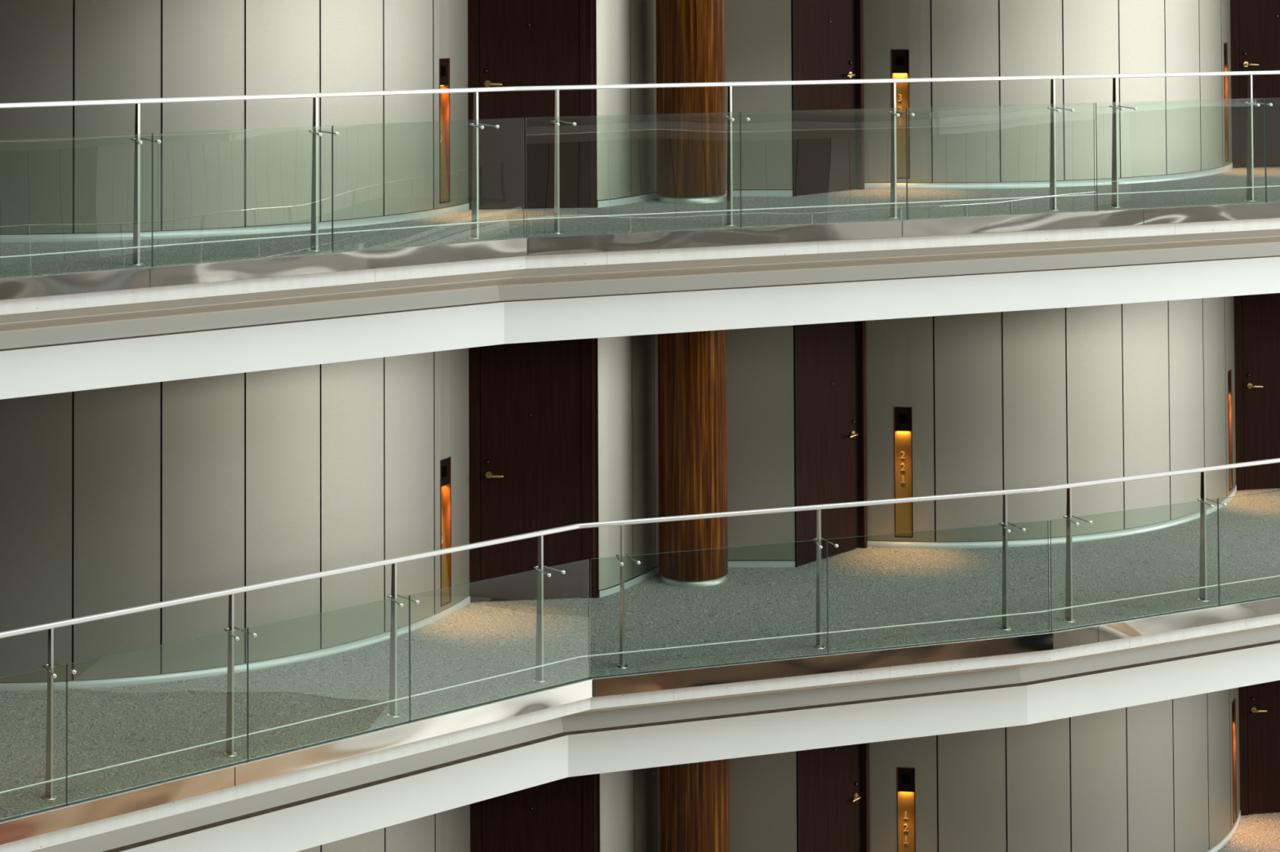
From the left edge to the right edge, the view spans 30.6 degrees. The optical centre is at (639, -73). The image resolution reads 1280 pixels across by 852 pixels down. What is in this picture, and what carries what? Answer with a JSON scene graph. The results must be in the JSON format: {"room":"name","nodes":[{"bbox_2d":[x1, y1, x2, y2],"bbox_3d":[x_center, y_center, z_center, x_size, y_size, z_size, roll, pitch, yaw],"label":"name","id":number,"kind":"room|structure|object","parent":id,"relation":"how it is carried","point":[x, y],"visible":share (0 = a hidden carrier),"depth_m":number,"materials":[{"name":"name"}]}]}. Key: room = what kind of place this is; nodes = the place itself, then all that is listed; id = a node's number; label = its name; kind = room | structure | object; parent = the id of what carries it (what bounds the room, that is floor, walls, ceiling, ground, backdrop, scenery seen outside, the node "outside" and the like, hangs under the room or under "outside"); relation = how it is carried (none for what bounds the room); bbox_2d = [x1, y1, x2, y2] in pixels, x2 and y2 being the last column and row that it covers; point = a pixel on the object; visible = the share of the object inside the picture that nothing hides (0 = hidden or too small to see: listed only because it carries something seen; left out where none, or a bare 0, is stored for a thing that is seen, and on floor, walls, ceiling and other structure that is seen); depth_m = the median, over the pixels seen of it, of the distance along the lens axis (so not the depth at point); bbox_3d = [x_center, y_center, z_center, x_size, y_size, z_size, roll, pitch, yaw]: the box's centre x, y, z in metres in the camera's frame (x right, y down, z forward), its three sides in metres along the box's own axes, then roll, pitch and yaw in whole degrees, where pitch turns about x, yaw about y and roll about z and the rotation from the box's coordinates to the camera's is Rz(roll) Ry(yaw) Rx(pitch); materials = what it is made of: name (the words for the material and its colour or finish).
{"room":"hotel atrium","nodes":[
{"label":"hotel atrium","id":0,"kind":"room"},
{"bbox_2d":[0,0,470,851],"bbox_3d":[-3.039,4.038,17.071,4.387,8.650,0.885,1,-2,-30],"label":"wall","id":1,"kind":"structure","parent":0,"point":[112,499],"depth_m":16.67,"materials":[{"name":"grey paint"}]},
{"bbox_2d":[0,203,469,242],"bbox_3d":[-3.046,2.188,17.120,4.401,0.052,0.882,1,-2,-30],"label":"baseboard","id":2,"kind":"structure","parent":1,"relation":"attached to","point":[450,210],"depth_m":16.68,"materials":[{"name":"white"}]},
{"bbox_2d":[0,595,470,691],"bbox_3d":[-3.031,5.286,17.030,4.401,0.052,0.882,1,-2,-30],"label":"baseboard","id":3,"kind":"structure","parent":1,"relation":"attached to","point":[131,681],"depth_m":16.57,"materials":[{"name":"white"}]},
{"bbox_2d":[439,57,450,204],"bbox_3d":[-1.554,1.583,18.219,0.082,1.124,0.158,-1,-2,25],"label":"wall sconce","id":4,"kind":"object","parent":1,"relation":"attached to","point":[444,63],"visible":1,"depth_m":18.26,"materials":[{"name":"brown metal"}]},
{"bbox_2d":[440,66,445,76],"bbox_3d":[-1.533,1.122,18.222,0.006,0.080,0.070,-1,-2,25],"label":"grille","id":5,"kind":"object","parent":4,"relation":"attached to","point":[442,68],"depth_m":18.22,"materials":[{"name":"black"}]},
{"bbox_2d":[440,457,451,607],"bbox_3d":[-1.539,4.682,18.130,0.082,1.124,0.158,-1,-2,25],"label":"wall sconce","id":6,"kind":"object","parent":1,"relation":"attached to","point":[445,464],"visible":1,"depth_m":18.17,"materials":[{"name":"brown metal"}]},
{"bbox_2d":[441,465,446,477],"bbox_3d":[-1.518,4.221,18.133,0.006,0.080,0.070,-1,-2,25],"label":"grille","id":7,"kind":"object","parent":6,"relation":"attached to","point":[443,467],"depth_m":18.13,"materials":[{"name":"black"}]},
{"bbox_2d":[467,0,596,209],"bbox_3d":[-0.861,1.017,18.692,1.023,2.460,0.108,0,-2,-7],"label":"door","id":8,"kind":"structure","parent":1,"relation":"in","point":[511,42],"depth_m":18.69,"materials":[{"name":"brown wood"}]},
{"bbox_2d":[468,337,598,603],"bbox_3d":[-0.845,4.116,18.602,1.023,2.460,0.108,0,-2,-7],"label":"door","id":9,"kind":"structure","parent":1,"relation":"in","point":[533,406],"depth_m":18.61,"materials":[{"name":"brown wood"}]},
{"bbox_2d":[470,773,599,851],"bbox_3d":[-0.829,7.215,18.513,1.023,2.460,0.108,0,-2,-7],"label":"door","id":10,"kind":"structure","parent":1,"relation":"in","point":[561,815],"depth_m":18.54,"materials":[{"name":"brown wood"}]},
{"bbox_2d":[595,0,660,851],"bbox_3d":[-0.037,4.079,19.162,0.052,8.642,1.124,-1,-2,29],"label":"wall","id":11,"kind":"structure","parent":0,"point":[628,366],"depth_m":19.02,"materials":[{"name":"grey paint"}]},
{"bbox_2d":[597,192,658,207],"bbox_3d":[-0.037,2.233,19.209,0.044,0.052,1.124,-1,-2,30],"label":"baseboard","id":12,"kind":"structure","parent":11,"relation":"attached to","point":[651,196],"depth_m":19.05,"materials":[{"name":"white"}]},
{"bbox_2d":[599,566,658,597],"bbox_3d":[-0.021,5.331,19.120,0.044,0.052,1.124,-1,-2,30],"label":"baseboard","id":13,"kind":"structure","parent":11,"relation":"attached to","point":[631,583],"depth_m":18.99,"materials":[{"name":"white"}]},
{"bbox_2d":[0,201,1278,279],"bbox_3d":[2.265,2.871,20.019,24.500,0.001,13.812,0,-2,0],"label":"ledge","id":14,"kind":"structure","parent":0,"point":[1268,202],"depth_m":22.41,"materials":[{"name":"white paint"}]},
{"bbox_2d":[0,255,1279,399],"bbox_3d":[2.159,2.853,17.987,19.757,0.298,1.352,1,-2,-27],"label":"fascia","id":15,"kind":"structure","parent":14,"relation":"attached to","point":[50,369],"depth_m":17.00,"materials":[{"name":"white paint"}]},
{"bbox_2d":[0,217,1279,349],"bbox_3d":[2.297,2.512,17.749,19.706,0.368,1.459,1,-2,-27],"label":"slab edge","id":16,"kind":"structure","parent":15,"relation":"attached to","point":[29,322],"depth_m":16.90,"materials":[{"name":"white paint"}]},
{"bbox_2d":[0,201,1279,299],"bbox_3d":[2.427,2.260,17.546,19.605,0.123,1.036,1,-2,-27],"label":"strip","id":17,"kind":"object","parent":16,"relation":"attached to","point":[172,275],"visible":1,"depth_m":16.60,"materials":[{"name":"grey metal"}]},
{"bbox_2d":[0,413,1279,820],"bbox_3d":[2.277,5.354,19.424,24.500,0.001,14.860,0,-2,0],"label":"floor","id":18,"kind":"structure","parent":0,"point":[869,587],"depth_m":17.50,"materials":[{"name":"carpet"}]},
{"bbox_2d":[0,457,1279,822],"bbox_3d":[2.332,4.790,17.409,19.474,1.073,1.399,1,-2,-30],"label":"glass railing","id":19,"kind":"object","parent":18,"relation":"on","point":[393,708],"visible":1,"depth_m":16.42,"materials":[{"name":"green"}]},
{"bbox_2d":[657,329,728,587],"bbox_3d":[0.433,4.107,19.242,0.568,2.499,0.568,0,-2,0],"label":"column","id":20,"kind":"structure","parent":18,"relation":"on","point":[692,397],"depth_m":18.99,"materials":[{"name":"brown wood"}]},
{"bbox_2d":[0,142,1279,278],"bbox_3d":[2.261,2.263,19.778,24.500,0.001,14.329,0,-2,0],"label":"floor","id":21,"kind":"structure","parent":0,"point":[14,267],"depth_m":17.82,"materials":[{"name":"carpet"}]},
{"bbox_2d":[0,70,1279,266],"bbox_3d":[2.362,1.689,17.664,19.647,1.085,1.213,1,-2,-27],"label":"glass railing","id":22,"kind":"object","parent":21,"relation":"on","point":[1250,187],"visible":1,"depth_m":16.92,"materials":[{"name":"green"}]},
{"bbox_2d":[655,0,725,204],"bbox_3d":[0.417,1.009,19.331,0.568,2.499,0.568,0,-2,0],"label":"column","id":23,"kind":"structure","parent":21,"relation":"on","point":[691,146],"depth_m":19.08,"materials":[{"name":"brown wood"}]},
{"bbox_2d":[0,595,1279,821],"bbox_3d":[2.280,5.961,19.654,24.500,0.001,14.365,0,-2,0],"label":"ledge","id":24,"kind":"structure","parent":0,"point":[1279,595],"depth_m":18.49,"materials":[{"name":"white paint"}]},
{"bbox_2d":[102,640,1279,851],"bbox_3d":[2.102,5.947,17.730,19.586,0.298,1.561,1,-2,-30],"label":"fascia","id":25,"kind":"structure","parent":24,"relation":"attached to","point":[328,818],"depth_m":17.08,"materials":[{"name":"white paint"}]},
{"bbox_2d":[0,613,1279,851],"bbox_3d":[2.253,5.606,17.499,19.534,0.368,1.666,1,-2,-30],"label":"slab edge","id":26,"kind":"structure","parent":25,"relation":"attached to","point":[719,700],"depth_m":16.84,"materials":[{"name":"white paint"}]},
{"bbox_2d":[0,596,1279,844],"bbox_3d":[2.400,5.354,17.302,19.432,0.123,1.237,1,-2,-30],"label":"strip","id":27,"kind":"object","parent":26,"relation":"attached to","point":[122,803],"visible":1,"depth_m":16.38,"materials":[{"name":"grey metal"}]},
{"bbox_2d":[724,0,796,851],"bbox_3d":[0.781,4.118,19.662,1.100,8.700,0.055,0,-2,0],"label":"wall","id":28,"kind":"structure","parent":0,"point":[760,360],"depth_m":19.64,"materials":[{"name":"grey"}]},
{"bbox_2d":[724,190,792,196],"bbox_3d":[0.752,2.243,19.696,1.062,0.052,0.001,0,-2,1],"label":"baseboard","id":29,"kind":"structure","parent":28,"relation":"attached to","point":[735,193],"depth_m":19.69,"materials":[{"name":"white"}]},
{"bbox_2d":[728,560,795,567],"bbox_3d":[0.768,5.341,19.607,1.062,0.052,0.001,0,-2,1],"label":"baseboard","id":30,"kind":"structure","parent":28,"relation":"attached to","point":[731,563],"depth_m":19.60,"materials":[{"name":"white"}]},
{"bbox_2d":[599,773,1279,851],"bbox_3d":[2.293,8.451,19.259,24.500,0.001,15.012,0,-2,0],"label":"floor","id":31,"kind":"structure","parent":0,"point":[1255,833],"depth_m":21.93,"materials":[{"name":"carpet"}]},
{"bbox_2d":[659,759,729,851],"bbox_3d":[0.448,7.206,19.152,0.568,2.499,0.568,0,-2,0],"label":"column","id":32,"kind":"structure","parent":31,"relation":"on","point":[695,799],"depth_m":18.91,"materials":[{"name":"brown wood"}]},
{"bbox_2d":[862,0,1239,851],"bbox_3d":[4.053,4.118,21.090,4.366,8.650,0.881,1,-2,-30],"label":"wall","id":33,"kind":"structure","parent":0,"point":[1021,399],"depth_m":20.43,"materials":[{"name":"grey paint"}]},
{"bbox_2d":[789,0,864,196],"bbox_3d":[1.615,1.045,20.072,0.118,2.460,0.971,-2,-2,42],"label":"door","id":34,"kind":"structure","parent":33,"relation":"in","point":[827,36],"depth_m":20.05,"materials":[{"name":"black wood"}]},
{"bbox_2d":[792,320,866,567],"bbox_3d":[1.631,4.143,19.983,0.118,2.460,0.971,-2,-2,42],"label":"door","id":35,"kind":"structure","parent":33,"relation":"in","point":[829,359],"depth_m":19.97,"materials":[{"name":"black wood"}]},
{"bbox_2d":[795,742,869,851],"bbox_3d":[1.646,7.242,19.893,0.118,2.460,0.971,-2,-2,42],"label":"door","id":36,"kind":"structure","parent":33,"relation":"in","point":[833,784],"depth_m":19.89,"materials":[{"name":"black wood"}]},
{"bbox_2d":[890,48,910,178],"bbox_3d":[2.271,1.627,20.399,0.158,1.124,0.082,0,-2,7],"label":"wall sconce","id":37,"kind":"object","parent":33,"relation":"attached to","point":[900,58],"visible":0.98,"depth_m":20.39,"materials":[{"name":"brown metal"}]},
{"bbox_2d":[895,56,903,65],"bbox_3d":[2.266,1.165,20.387,0.070,0.080,0.006,0,-2,7],"label":"grille","id":38,"kind":"object","parent":37,"relation":"attached to","point":[899,60],"depth_m":20.39,"materials":[{"name":"black"}]},
{"bbox_2d":[893,406,913,537],"bbox_3d":[2.287,4.726,20.310,0.158,1.124,0.082,0,-2,7],"label":"wall sconce","id":39,"kind":"object","parent":33,"relation":"attached to","point":[903,438],"visible":1,"depth_m":20.30,"materials":[{"name":"brown metal"}]},
{"bbox_2d":[898,413,906,423],"bbox_3d":[2.282,4.264,20.298,0.070,0.080,0.006,0,-2,7],"label":"grille","id":40,"kind":"object","parent":39,"relation":"attached to","point":[902,417],"depth_m":20.30,"materials":[{"name":"black metal"}]},
{"bbox_2d":[896,767,915,851],"bbox_3d":[2.303,7.824,20.221,0.158,1.124,0.082,0,-2,7],"label":"wall sconce","id":41,"kind":"object","parent":33,"relation":"attached to","point":[905,777],"visible":1,"depth_m":20.22,"materials":[{"name":"brown metal"}]},
{"bbox_2d":[902,774,910,784],"bbox_3d":[2.297,7.363,20.209,0.070,0.080,0.006,0,-2,7],"label":"grille","id":42,"kind":"object","parent":41,"relation":"attached to","point":[905,778],"depth_m":20.21,"materials":[{"name":"black"}]},
{"bbox_2d":[864,162,1232,189],"bbox_3d":[4.047,2.268,21.138,4.381,0.052,0.878,1,-2,-30],"label":"baseboard","id":43,"kind":"structure","parent":33,"relation":"attached to","point":[1225,168],"depth_m":20.44,"materials":[{"name":"white metal"}]},
{"bbox_2d":[866,485,1236,548],"bbox_3d":[4.062,5.366,21.049,4.381,0.052,0.878,1,-2,-30],"label":"baseboard","id":44,"kind":"structure","parent":33,"relation":"attached to","point":[1019,543],"depth_m":20.35,"materials":[{"name":"white"}]},
{"bbox_2d":[1207,810,1240,851],"bbox_3d":[4.078,8.465,20.960,4.381,0.052,0.878,1,-2,-30],"label":"baseboard","id":45,"kind":"structure","parent":33,"relation":"attached to","point":[1225,840],"depth_m":21.72,"materials":[{"name":"white"}]},
{"bbox_2d":[1223,42,1228,161],"bbox_3d":[5.537,1.664,22.246,0.082,1.124,0.158,-1,-2,24],"label":"wall sconce","id":46,"kind":"object","parent":33,"relation":"attached to","point":[1225,45],"visible":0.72,"depth_m":22.29,"materials":[{"name":"brown metal"}]},
{"bbox_2d":[1227,369,1232,491],"bbox_3d":[5.553,4.762,22.157,0.082,1.124,0.158,-1,-2,24],"label":"wall sconce","id":47,"kind":"object","parent":33,"relation":"attached to","point":[1229,372],"visible":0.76,"depth_m":22.20,"materials":[{"name":"brown metal"}]},
{"bbox_2d":[1231,698,1236,823],"bbox_3d":[5.569,7.861,22.067,0.082,1.124,0.158,-1,-2,24],"label":"wall sconce","id":48,"kind":"object","parent":33,"relation":"attached to","point":[1233,704],"visible":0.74,"depth_m":22.11,"materials":[{"name":"brown metal"}]},
{"bbox_3d":[10.597,1.095,24.108,7.617,2.500,2.537,0,-2,0],"label":"wall","id":49,"kind":"structure","parent":0,"visible":0},
{"bbox_2d":[1230,0,1279,168],"bbox_3d":[6.253,1.098,22.736,1.090,2.460,0.108,0,-2,-11],"label":"door","id":50,"kind":"structure","parent":49,"relation":"in","point":[1255,24],"depth_m":22.68,"materials":[{"name":"brown wood"}]},
{"bbox_3d":[10.613,4.194,24.019,7.617,2.500,2.537,0,-2,0],"label":"wall","id":51,"kind":"structure","parent":0,"visible":0},
{"bbox_2d":[1233,293,1279,490],"bbox_3d":[6.269,4.197,22.647,1.090,2.460,0.108,0,-2,-11],"label":"door","id":52,"kind":"structure","parent":51,"relation":"in","point":[1256,317],"depth_m":22.59,"materials":[{"name":"brown wood"}]},
{"bbox_3d":[10.628,7.293,23.930,7.617,2.500,2.537,0,-2,0],"label":"wall","id":53,"kind":"structure","parent":0,"visible":0},
{"bbox_2d":[1238,680,1279,816],"bbox_3d":[6.284,7.295,22.558,1.090,2.460,0.108,0,-2,-11],"label":"door","id":54,"kind":"structure","parent":53,"relation":"in","point":[1259,704],"depth_m":22.49,"materials":[{"name":"brown wood"}]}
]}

